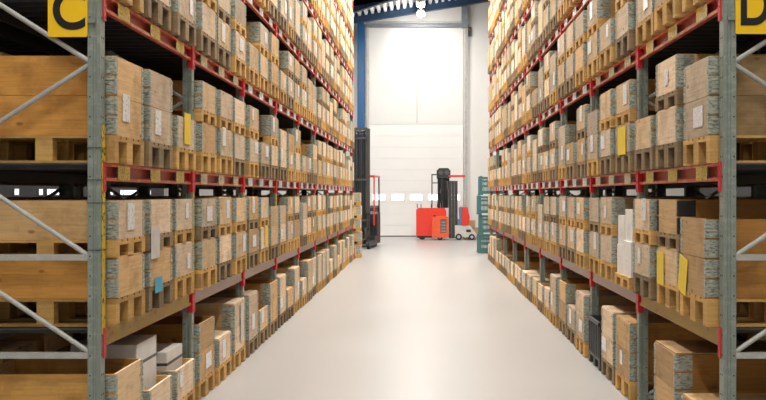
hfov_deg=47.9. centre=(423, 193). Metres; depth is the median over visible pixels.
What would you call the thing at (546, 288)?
box
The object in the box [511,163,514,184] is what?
box
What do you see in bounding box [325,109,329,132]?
box
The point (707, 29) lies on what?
rack
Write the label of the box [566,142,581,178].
box
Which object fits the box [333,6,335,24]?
box
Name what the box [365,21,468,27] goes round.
trim
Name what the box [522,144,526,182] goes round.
box
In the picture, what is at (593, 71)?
box
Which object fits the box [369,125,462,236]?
door
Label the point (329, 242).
box
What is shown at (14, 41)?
rack
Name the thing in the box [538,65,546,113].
box
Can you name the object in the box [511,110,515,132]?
box
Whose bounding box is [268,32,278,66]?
box
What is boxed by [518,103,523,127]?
box
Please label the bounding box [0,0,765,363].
boxes
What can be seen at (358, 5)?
trim
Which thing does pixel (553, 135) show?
box
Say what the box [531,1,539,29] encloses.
box
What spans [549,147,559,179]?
box
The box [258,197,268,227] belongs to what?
box
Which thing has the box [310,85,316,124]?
box
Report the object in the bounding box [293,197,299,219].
box
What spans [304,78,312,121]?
box
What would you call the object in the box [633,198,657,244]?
box
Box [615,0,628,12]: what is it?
box
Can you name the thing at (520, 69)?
box
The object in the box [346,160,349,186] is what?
box
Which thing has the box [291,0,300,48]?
box
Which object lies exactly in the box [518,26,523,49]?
box
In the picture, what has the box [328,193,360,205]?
box
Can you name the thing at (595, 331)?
plastic bin
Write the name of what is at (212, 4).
box
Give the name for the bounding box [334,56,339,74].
box
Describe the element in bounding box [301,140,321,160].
box
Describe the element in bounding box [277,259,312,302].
box
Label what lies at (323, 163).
box
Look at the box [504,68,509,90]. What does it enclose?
box
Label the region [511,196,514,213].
box
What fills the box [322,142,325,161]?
box
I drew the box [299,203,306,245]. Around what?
box
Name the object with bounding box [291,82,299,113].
box
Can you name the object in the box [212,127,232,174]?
box
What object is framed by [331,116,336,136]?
box
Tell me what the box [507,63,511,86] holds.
box
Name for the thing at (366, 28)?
trim
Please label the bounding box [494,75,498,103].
box
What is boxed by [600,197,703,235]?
box
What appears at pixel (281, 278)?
box
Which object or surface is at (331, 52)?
box
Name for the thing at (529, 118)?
box
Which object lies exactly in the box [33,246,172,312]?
box
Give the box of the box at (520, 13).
[518,0,523,18]
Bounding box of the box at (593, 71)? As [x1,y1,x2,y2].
[587,29,605,78]
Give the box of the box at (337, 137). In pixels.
[334,120,338,138]
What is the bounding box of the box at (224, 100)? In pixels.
[215,90,232,131]
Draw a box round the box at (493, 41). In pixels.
[492,37,495,66]
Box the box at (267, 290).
[224,280,277,336]
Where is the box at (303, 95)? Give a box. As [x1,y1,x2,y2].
[299,88,306,117]
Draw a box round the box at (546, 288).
[544,286,549,320]
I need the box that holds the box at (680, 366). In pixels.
[654,340,765,399]
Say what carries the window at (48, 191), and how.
in the wall at (5, 190)
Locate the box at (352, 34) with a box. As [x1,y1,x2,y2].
[350,11,353,37]
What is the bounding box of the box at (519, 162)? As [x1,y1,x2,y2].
[517,160,523,183]
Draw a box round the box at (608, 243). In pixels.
[600,234,617,281]
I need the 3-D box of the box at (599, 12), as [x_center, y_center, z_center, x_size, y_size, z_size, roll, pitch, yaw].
[2.998,-2.524,12.257,1.212,0.482,0.760,0,0,0]
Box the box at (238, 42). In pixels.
[228,29,245,78]
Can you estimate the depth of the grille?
45.57 m
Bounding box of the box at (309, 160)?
[305,157,311,182]
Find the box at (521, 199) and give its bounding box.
[518,196,524,215]
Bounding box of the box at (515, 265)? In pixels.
[514,264,559,287]
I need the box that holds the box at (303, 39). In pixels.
[299,24,307,55]
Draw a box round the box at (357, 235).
[339,231,361,244]
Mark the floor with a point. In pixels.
(409, 318)
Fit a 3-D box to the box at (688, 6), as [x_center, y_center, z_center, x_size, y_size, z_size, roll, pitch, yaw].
[3.012,-2.148,7.653,1.212,0.913,0.760,0,0,0]
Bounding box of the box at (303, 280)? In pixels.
[299,277,306,307]
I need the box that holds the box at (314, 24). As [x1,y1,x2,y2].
[308,18,316,42]
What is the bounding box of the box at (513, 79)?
[511,59,516,82]
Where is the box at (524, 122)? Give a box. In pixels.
[522,84,528,124]
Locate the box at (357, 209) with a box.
[354,206,361,218]
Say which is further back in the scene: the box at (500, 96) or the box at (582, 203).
the box at (500, 96)
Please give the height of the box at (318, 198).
0.498 m
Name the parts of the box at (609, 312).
lid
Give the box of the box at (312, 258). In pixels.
[289,257,315,296]
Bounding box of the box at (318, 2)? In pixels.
[316,0,321,18]
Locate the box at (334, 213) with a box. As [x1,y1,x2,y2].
[333,212,335,232]
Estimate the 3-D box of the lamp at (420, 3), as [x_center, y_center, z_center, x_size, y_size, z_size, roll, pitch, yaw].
[-0.170,-10.314,45.900,0.440,0.676,1.100,0,0,0]
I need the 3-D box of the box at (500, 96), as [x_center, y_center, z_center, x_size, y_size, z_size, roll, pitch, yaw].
[3.009,-3.538,27.267,1.212,0.913,0.760,0,0,0]
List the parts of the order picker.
mast rail, mast rail, mast rail, seat, panel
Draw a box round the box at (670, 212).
[657,199,765,249]
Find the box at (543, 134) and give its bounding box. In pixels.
[538,128,549,153]
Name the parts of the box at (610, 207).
lid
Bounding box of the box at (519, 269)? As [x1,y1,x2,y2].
[517,267,559,292]
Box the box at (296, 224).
[293,219,299,248]
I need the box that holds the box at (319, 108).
[316,103,321,127]
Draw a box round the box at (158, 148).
[31,69,172,168]
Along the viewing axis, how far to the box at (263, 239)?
14.10 m
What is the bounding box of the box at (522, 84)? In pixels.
[518,82,524,104]
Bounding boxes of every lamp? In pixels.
[417,0,424,8]
[417,10,424,17]
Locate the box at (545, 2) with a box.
[543,0,549,11]
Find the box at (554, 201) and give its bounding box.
[550,197,558,222]
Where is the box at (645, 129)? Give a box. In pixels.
[634,115,657,170]
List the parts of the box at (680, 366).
lid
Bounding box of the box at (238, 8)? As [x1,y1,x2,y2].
[230,0,245,38]
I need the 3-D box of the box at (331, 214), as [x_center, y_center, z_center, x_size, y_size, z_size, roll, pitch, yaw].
[-3.228,0.834,24.464,1.212,0.589,0.760,0,0,0]
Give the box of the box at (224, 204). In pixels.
[127,197,231,235]
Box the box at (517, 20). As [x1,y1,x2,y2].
[515,0,520,25]
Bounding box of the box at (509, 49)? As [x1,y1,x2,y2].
[507,46,510,65]
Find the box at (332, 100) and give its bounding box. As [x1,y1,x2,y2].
[330,98,336,117]
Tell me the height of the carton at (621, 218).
0.360 m
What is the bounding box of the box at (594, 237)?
[589,231,600,275]
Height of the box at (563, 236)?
0.589 m
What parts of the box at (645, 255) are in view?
lid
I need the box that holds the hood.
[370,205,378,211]
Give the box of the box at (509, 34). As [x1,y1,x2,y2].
[507,14,512,38]
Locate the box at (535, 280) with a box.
[532,277,549,307]
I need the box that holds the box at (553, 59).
[550,51,559,105]
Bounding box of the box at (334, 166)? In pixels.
[333,165,336,184]
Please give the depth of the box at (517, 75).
22.50 m
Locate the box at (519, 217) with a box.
[518,215,524,238]
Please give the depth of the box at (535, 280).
18.85 m
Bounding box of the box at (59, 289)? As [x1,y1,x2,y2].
[0,252,144,326]
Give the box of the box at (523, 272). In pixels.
[521,270,574,297]
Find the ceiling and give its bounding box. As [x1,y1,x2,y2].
[354,0,450,16]
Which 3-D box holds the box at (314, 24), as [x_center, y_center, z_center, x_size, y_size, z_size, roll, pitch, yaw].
[-3.209,-3.922,20.677,1.212,0.498,0.760,0,0,0]
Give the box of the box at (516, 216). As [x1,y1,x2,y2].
[515,214,518,237]
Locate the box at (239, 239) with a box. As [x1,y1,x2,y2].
[231,231,246,275]
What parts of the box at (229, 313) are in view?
lid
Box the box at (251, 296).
[209,290,257,357]
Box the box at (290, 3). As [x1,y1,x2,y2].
[284,0,293,40]
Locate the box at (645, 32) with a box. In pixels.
[636,0,660,45]
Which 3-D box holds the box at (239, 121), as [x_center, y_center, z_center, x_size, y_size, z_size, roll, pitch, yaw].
[-3.224,-1.094,12.273,1.212,0.482,0.760,0,0,0]
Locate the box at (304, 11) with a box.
[299,1,307,28]
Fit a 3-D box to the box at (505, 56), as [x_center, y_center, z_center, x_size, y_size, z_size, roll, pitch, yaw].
[2.996,-3.914,25.372,1.212,0.482,0.760,0,0,0]
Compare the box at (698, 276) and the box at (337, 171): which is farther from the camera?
the box at (337, 171)
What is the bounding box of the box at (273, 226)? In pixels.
[268,206,278,259]
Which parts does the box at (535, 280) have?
lid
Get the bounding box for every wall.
[0,185,163,196]
[164,2,683,233]
[700,187,750,196]
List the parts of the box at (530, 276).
lid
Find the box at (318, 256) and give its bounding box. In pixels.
[299,254,321,292]
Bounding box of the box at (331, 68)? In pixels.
[328,63,333,86]
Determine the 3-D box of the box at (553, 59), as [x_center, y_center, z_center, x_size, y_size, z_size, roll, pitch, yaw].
[3.005,-2.148,16.063,1.212,0.913,0.760,0,0,0]
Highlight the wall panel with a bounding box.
[369,28,462,124]
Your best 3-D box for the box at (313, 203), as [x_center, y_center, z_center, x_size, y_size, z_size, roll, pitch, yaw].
[-3.236,0.288,20.665,1.212,0.498,0.760,0,0,0]
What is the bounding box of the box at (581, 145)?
[576,137,589,176]
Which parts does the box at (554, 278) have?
lid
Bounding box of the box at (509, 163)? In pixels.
[507,152,511,184]
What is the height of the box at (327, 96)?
0.482 m
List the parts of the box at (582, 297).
lid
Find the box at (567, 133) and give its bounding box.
[558,124,576,178]
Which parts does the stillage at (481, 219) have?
post, rail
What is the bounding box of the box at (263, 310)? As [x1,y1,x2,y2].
[258,305,268,346]
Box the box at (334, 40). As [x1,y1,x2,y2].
[331,23,335,43]
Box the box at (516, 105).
[514,93,519,130]
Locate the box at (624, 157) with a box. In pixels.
[615,122,635,172]
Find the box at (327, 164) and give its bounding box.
[326,162,329,184]
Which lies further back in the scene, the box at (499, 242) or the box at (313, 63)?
the box at (499, 242)
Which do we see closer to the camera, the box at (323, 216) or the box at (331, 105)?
the box at (323, 216)
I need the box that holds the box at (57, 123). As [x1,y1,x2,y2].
[0,56,143,165]
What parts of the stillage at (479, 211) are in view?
post, rail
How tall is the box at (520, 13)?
0.589 m
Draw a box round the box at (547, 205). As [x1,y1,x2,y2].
[544,197,550,221]
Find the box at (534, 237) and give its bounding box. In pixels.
[531,218,537,245]
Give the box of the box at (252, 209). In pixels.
[180,196,258,229]
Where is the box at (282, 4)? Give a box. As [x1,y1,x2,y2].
[276,0,286,32]
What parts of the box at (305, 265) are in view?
lid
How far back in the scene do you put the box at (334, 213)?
25.28 m
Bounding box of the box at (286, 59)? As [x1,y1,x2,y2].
[278,51,293,80]
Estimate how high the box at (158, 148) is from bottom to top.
0.929 m
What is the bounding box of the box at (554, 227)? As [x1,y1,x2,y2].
[550,222,559,255]
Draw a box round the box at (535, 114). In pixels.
[532,88,538,117]
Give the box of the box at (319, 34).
[317,26,321,50]
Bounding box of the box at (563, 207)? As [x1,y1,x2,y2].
[559,196,634,224]
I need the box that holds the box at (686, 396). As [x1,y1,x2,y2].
[681,393,765,399]
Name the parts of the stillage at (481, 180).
post, rail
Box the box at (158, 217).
[33,199,172,258]
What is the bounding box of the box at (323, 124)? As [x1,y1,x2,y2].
[320,106,325,130]
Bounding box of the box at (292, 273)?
[257,266,299,313]
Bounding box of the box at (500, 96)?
[499,67,502,97]
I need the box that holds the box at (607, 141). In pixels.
[599,128,619,174]
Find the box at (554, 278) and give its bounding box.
[550,274,589,327]
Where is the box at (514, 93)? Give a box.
[511,91,518,111]
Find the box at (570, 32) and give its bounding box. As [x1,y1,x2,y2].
[566,21,575,58]
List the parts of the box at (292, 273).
lid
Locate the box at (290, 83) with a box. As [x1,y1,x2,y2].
[283,76,293,109]
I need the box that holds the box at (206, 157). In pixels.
[195,122,216,172]
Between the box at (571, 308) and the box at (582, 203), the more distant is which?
the box at (571, 308)
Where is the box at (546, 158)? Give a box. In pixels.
[543,151,552,180]
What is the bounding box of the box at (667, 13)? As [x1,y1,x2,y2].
[654,0,688,31]
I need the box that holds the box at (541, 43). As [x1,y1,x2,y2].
[538,0,546,48]
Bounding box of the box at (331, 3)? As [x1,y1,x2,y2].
[329,0,333,17]
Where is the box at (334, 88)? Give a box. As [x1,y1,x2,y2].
[331,57,336,90]
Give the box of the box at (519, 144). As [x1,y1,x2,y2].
[517,140,524,160]
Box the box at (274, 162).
[269,144,278,178]
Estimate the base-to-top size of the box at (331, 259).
0.589 m
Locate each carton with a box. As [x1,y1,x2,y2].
[70,335,156,389]
[156,343,182,370]
[469,220,474,227]
[617,243,622,273]
[618,215,624,244]
[623,240,634,277]
[625,209,634,241]
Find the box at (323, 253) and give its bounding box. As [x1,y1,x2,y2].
[299,251,325,288]
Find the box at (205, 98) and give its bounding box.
[172,80,216,125]
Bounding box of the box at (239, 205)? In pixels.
[231,198,246,232]
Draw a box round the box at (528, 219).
[526,217,531,243]
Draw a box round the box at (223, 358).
[214,330,231,385]
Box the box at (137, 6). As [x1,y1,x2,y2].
[117,0,143,12]
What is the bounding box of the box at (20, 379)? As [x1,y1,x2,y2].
[0,358,142,399]
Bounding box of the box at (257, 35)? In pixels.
[245,22,268,58]
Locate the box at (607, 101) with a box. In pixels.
[599,89,616,131]
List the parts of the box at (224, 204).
lid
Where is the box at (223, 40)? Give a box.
[212,16,230,69]
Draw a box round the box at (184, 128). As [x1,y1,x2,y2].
[171,112,195,170]
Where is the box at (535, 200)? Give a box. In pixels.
[531,196,559,218]
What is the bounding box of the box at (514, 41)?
[511,39,517,61]
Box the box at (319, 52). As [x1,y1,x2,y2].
[316,46,321,73]
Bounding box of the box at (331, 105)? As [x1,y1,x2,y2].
[328,102,332,134]
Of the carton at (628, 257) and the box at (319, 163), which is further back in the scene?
the box at (319, 163)
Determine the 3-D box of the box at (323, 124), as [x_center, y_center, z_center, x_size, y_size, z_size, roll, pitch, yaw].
[-3.221,-1.986,22.554,1.212,0.589,0.760,0,0,0]
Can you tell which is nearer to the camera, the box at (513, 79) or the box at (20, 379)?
the box at (20, 379)
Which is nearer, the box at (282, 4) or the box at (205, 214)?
the box at (205, 214)
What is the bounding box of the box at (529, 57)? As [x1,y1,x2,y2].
[527,18,534,61]
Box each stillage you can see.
[476,195,487,213]
[476,233,502,252]
[478,176,508,194]
[478,214,495,233]
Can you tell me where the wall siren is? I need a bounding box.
[468,27,471,35]
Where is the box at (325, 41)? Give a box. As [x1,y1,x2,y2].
[322,39,328,60]
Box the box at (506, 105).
[504,104,509,136]
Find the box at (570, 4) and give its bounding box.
[566,0,579,11]
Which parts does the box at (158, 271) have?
lid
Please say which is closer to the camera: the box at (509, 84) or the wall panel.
the box at (509, 84)
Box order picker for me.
[416,168,476,239]
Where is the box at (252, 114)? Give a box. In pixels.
[245,105,258,139]
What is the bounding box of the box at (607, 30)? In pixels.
[599,17,619,69]
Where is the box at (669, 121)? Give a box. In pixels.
[655,105,739,168]
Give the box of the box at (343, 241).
[328,240,344,269]
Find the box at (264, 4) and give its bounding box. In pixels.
[255,0,268,11]
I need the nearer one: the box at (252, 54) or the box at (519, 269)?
the box at (252, 54)
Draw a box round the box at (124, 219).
[0,200,144,256]
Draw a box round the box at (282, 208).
[269,205,285,255]
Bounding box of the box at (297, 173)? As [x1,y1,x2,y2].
[294,152,300,181]
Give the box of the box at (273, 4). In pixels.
[266,0,277,21]
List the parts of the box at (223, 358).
lid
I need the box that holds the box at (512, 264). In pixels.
[510,262,556,284]
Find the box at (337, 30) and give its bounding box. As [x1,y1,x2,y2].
[334,26,338,48]
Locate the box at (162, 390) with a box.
[142,375,172,399]
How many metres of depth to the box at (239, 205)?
12.15 m
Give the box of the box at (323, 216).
[321,214,325,237]
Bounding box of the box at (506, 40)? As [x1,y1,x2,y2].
[505,10,509,43]
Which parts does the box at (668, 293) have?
lid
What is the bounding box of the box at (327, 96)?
[325,91,329,111]
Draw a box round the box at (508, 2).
[507,0,509,17]
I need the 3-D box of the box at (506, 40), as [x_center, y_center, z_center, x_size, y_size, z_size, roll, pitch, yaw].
[3.019,-4.939,25.365,1.212,0.913,0.760,0,0,0]
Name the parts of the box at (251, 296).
lid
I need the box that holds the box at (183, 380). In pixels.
[156,358,194,399]
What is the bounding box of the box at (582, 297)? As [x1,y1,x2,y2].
[575,290,635,356]
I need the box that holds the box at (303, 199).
[258,196,311,217]
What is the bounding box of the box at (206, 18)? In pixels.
[194,0,216,59]
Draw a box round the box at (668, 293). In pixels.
[657,246,680,311]
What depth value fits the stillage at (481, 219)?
35.63 m
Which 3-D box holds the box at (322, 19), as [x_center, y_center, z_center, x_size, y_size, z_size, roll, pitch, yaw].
[-3.237,-4.777,22.562,1.212,0.589,0.760,0,0,0]
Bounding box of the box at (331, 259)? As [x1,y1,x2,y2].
[329,258,332,279]
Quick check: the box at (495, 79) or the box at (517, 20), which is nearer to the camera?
the box at (517, 20)
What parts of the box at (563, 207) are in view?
lid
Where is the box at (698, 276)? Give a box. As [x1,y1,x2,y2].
[678,217,765,326]
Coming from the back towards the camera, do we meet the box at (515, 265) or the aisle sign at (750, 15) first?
the box at (515, 265)
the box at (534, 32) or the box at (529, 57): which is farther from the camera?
the box at (529, 57)
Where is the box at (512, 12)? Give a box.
[510,5,516,31]
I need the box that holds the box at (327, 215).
[325,214,329,235]
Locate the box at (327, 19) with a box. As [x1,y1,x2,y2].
[324,5,329,31]
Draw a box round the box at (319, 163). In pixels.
[316,160,321,183]
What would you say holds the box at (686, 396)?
on the floor
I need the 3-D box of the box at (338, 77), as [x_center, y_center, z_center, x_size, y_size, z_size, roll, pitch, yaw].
[-3.209,-3.377,26.263,1.212,0.589,0.760,0,0,0]
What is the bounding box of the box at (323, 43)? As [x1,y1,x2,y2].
[320,40,325,77]
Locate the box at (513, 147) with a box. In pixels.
[511,144,517,162]
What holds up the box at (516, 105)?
on the rack at (707, 29)
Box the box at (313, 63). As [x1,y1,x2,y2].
[309,39,316,67]
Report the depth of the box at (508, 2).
24.48 m
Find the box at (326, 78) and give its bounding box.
[323,58,328,82]
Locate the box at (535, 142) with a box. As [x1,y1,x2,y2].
[532,139,537,181]
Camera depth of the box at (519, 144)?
21.59 m
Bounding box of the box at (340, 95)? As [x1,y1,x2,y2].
[338,78,341,97]
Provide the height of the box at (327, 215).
0.573 m
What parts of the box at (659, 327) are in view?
lid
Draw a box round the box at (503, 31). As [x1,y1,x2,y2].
[502,26,506,48]
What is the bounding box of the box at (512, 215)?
[511,213,514,235]
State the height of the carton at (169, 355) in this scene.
0.518 m
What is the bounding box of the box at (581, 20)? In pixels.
[575,10,587,49]
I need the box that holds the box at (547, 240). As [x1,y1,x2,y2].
[544,221,550,252]
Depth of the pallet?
10.40 m
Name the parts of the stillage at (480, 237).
post, rail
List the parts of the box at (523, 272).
lid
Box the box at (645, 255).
[633,241,657,300]
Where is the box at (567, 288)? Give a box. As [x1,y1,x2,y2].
[559,280,608,336]
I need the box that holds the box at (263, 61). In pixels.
[255,52,268,93]
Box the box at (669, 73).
[655,54,765,111]
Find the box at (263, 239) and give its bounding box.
[258,225,268,263]
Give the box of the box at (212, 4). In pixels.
[202,0,216,12]
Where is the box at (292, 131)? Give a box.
[278,128,300,153]
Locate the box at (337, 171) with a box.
[336,166,338,185]
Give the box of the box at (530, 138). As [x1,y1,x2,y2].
[527,135,537,157]
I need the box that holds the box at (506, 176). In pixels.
[505,165,507,184]
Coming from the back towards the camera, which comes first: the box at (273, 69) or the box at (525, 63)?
the box at (525, 63)
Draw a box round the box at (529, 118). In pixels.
[526,93,534,121]
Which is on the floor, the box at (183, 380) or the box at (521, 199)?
the box at (183, 380)
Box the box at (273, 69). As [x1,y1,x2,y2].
[266,61,278,99]
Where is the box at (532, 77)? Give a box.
[526,72,537,96]
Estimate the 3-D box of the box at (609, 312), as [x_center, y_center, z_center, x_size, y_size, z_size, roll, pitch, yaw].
[3.023,1.984,11.373,1.212,0.929,0.760,0,0,0]
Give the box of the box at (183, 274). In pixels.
[170,241,193,300]
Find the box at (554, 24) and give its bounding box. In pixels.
[550,0,560,32]
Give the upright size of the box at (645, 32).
0.589 m
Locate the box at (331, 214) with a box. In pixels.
[328,213,332,233]
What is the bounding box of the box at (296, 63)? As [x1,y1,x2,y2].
[294,58,299,85]
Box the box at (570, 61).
[566,52,580,93]
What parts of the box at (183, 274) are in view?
lid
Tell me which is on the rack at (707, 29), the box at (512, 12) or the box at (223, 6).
the box at (512, 12)
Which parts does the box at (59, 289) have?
lid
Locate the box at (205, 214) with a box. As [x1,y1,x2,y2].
[113,198,216,239]
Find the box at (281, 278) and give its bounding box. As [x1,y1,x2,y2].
[245,274,285,327]
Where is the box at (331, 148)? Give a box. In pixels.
[330,146,332,163]
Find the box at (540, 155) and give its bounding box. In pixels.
[538,152,542,181]
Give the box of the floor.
[201,236,649,399]
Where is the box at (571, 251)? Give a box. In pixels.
[567,226,575,263]
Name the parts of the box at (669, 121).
lid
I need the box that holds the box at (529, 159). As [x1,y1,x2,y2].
[527,156,533,182]
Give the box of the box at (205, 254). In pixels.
[194,237,216,289]
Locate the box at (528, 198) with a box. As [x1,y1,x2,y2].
[526,196,531,217]
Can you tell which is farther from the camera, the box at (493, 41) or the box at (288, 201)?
the box at (493, 41)
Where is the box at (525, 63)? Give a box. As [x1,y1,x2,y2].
[521,24,529,67]
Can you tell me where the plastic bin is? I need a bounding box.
[587,315,601,370]
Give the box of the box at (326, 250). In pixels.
[305,249,329,284]
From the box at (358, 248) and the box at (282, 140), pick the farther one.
the box at (358, 248)
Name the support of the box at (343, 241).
on the floor
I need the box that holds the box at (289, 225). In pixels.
[286,221,293,252]
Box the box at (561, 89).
[557,61,569,99]
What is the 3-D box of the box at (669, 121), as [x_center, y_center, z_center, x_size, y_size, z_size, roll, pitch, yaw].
[3.006,-0.556,8.555,1.212,0.589,0.760,0,0,0]
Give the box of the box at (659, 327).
[615,315,705,399]
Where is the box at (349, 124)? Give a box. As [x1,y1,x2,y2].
[347,121,352,147]
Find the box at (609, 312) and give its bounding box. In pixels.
[601,305,657,385]
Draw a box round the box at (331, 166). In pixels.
[330,164,332,184]
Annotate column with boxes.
[357,23,364,133]
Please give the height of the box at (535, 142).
0.929 m
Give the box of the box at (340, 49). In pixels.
[338,32,342,54]
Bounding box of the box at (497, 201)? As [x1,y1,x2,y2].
[496,200,498,228]
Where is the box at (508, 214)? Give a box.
[507,213,510,233]
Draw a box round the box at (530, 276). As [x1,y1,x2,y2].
[527,273,577,302]
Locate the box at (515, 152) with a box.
[513,149,517,183]
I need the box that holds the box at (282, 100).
[277,70,286,104]
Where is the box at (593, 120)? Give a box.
[587,109,600,175]
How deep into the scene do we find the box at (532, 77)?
19.41 m
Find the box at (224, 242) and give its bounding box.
[216,234,231,281]
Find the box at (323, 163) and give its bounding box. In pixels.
[322,161,325,183]
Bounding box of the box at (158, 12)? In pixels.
[137,0,170,30]
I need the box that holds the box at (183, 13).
[166,0,195,45]
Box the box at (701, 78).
[683,56,765,165]
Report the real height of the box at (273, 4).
0.589 m
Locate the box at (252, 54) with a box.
[245,42,258,86]
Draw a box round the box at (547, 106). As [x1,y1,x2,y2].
[544,76,552,109]
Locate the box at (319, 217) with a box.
[316,215,321,239]
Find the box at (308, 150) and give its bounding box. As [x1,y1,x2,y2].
[300,144,316,182]
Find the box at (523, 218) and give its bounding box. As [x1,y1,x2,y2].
[522,217,526,241]
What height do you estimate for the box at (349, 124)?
0.913 m
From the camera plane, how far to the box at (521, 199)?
21.32 m
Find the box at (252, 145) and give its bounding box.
[245,137,258,176]
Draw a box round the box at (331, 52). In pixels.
[329,46,333,66]
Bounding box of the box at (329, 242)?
[318,241,341,270]
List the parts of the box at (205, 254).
lid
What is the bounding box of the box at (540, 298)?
[537,283,549,313]
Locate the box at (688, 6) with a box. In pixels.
[682,0,708,12]
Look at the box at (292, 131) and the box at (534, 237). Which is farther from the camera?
the box at (534, 237)
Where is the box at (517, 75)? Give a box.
[514,40,519,77]
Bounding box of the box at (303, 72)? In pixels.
[299,65,306,91]
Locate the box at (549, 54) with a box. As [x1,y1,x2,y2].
[544,51,555,80]
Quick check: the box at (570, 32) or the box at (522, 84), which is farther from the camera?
the box at (522, 84)
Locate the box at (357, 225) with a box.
[347,219,361,231]
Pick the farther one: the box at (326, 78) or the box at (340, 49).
the box at (340, 49)
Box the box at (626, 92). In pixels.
[615,79,656,125]
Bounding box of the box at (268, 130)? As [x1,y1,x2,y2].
[258,115,278,145]
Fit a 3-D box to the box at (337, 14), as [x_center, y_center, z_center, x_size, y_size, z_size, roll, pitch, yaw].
[-3.222,-5.314,26.260,1.212,0.482,0.760,0,0,0]
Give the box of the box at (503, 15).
[502,9,506,29]
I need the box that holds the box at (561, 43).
[557,31,565,66]
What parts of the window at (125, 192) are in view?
pane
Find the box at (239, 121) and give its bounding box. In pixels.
[232,98,245,135]
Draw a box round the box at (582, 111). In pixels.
[576,104,599,139]
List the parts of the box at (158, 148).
lid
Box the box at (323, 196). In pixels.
[278,195,325,214]
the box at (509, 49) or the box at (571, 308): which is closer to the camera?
the box at (571, 308)
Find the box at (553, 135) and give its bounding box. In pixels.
[549,121,575,148]
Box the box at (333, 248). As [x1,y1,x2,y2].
[316,245,336,277]
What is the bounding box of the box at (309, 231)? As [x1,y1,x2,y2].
[307,217,311,243]
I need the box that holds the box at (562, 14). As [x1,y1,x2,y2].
[557,0,569,21]
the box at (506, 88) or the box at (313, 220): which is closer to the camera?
the box at (313, 220)
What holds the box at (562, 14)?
on the rack at (707, 29)
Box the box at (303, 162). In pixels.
[300,155,306,181]
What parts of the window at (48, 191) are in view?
pane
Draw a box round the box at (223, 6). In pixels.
[216,0,230,26]
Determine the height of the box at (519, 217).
0.589 m
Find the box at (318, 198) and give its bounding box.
[316,196,321,215]
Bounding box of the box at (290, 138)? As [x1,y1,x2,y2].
[285,133,294,180]
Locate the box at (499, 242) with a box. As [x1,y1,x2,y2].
[495,238,531,265]
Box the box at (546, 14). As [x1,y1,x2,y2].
[543,4,552,40]
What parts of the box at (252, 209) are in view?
lid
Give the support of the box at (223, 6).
on the box at (223, 40)
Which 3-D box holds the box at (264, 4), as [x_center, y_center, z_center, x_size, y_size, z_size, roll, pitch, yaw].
[-3.216,-3.369,14.154,1.212,0.573,0.760,0,0,0]
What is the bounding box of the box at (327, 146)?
[326,144,329,162]
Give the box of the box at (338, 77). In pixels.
[335,73,339,94]
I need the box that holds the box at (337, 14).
[336,10,338,28]
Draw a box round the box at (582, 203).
[575,197,600,229]
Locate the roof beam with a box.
[353,0,489,23]
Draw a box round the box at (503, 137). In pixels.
[502,108,506,138]
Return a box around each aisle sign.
[48,0,95,36]
[727,0,765,33]
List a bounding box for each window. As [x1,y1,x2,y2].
[13,188,18,195]
[38,188,42,195]
[46,188,58,195]
[123,190,136,194]
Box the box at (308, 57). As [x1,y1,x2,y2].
[304,18,311,61]
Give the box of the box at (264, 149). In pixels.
[254,142,269,178]
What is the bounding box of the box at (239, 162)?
[232,133,245,175]
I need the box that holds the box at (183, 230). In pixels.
[172,199,193,244]
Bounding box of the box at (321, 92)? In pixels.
[316,87,325,107]
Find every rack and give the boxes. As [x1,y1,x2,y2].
[0,0,352,399]
[0,21,310,338]
[490,0,765,399]
[529,47,765,333]
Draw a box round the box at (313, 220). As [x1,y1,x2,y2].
[311,216,315,241]
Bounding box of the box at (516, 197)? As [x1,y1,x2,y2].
[515,196,518,214]
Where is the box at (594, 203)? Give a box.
[589,198,599,232]
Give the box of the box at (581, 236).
[575,228,589,268]
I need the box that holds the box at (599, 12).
[587,0,615,38]
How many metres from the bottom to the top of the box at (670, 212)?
0.482 m
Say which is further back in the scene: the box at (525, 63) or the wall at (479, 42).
the wall at (479, 42)
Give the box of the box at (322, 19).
[319,0,324,25]
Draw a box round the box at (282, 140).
[258,129,286,179]
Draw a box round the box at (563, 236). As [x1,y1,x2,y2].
[559,224,567,259]
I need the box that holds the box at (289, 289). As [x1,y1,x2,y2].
[286,286,293,320]
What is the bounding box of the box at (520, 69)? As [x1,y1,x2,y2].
[518,47,523,73]
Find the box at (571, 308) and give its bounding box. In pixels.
[567,304,575,345]
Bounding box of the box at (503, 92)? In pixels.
[501,73,506,94]
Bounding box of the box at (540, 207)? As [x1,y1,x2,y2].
[537,204,543,249]
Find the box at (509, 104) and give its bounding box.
[508,101,511,134]
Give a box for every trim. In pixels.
[353,0,398,13]
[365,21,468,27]
[365,27,368,133]
[461,5,467,27]
[464,28,467,206]
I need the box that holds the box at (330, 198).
[328,196,332,212]
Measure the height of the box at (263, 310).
0.594 m
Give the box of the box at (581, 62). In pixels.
[575,42,589,86]
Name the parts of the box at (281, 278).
lid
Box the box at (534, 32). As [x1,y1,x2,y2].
[531,23,538,55]
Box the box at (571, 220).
[567,197,575,227]
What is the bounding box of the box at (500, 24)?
[498,22,502,54]
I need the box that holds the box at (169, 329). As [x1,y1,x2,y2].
[129,316,214,399]
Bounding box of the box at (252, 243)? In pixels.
[246,228,258,268]
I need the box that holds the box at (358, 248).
[354,245,361,257]
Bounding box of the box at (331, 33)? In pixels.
[328,13,333,38]
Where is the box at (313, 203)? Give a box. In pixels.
[311,196,315,216]
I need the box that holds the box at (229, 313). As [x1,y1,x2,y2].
[169,297,245,370]
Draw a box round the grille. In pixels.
[441,219,445,232]
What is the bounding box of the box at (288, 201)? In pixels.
[268,197,293,221]
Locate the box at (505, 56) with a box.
[504,51,506,70]
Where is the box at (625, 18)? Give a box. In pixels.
[615,0,636,59]
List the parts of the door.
pane, pane, pane, pane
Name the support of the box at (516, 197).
on the box at (516, 216)
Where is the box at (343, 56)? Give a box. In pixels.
[341,39,344,58]

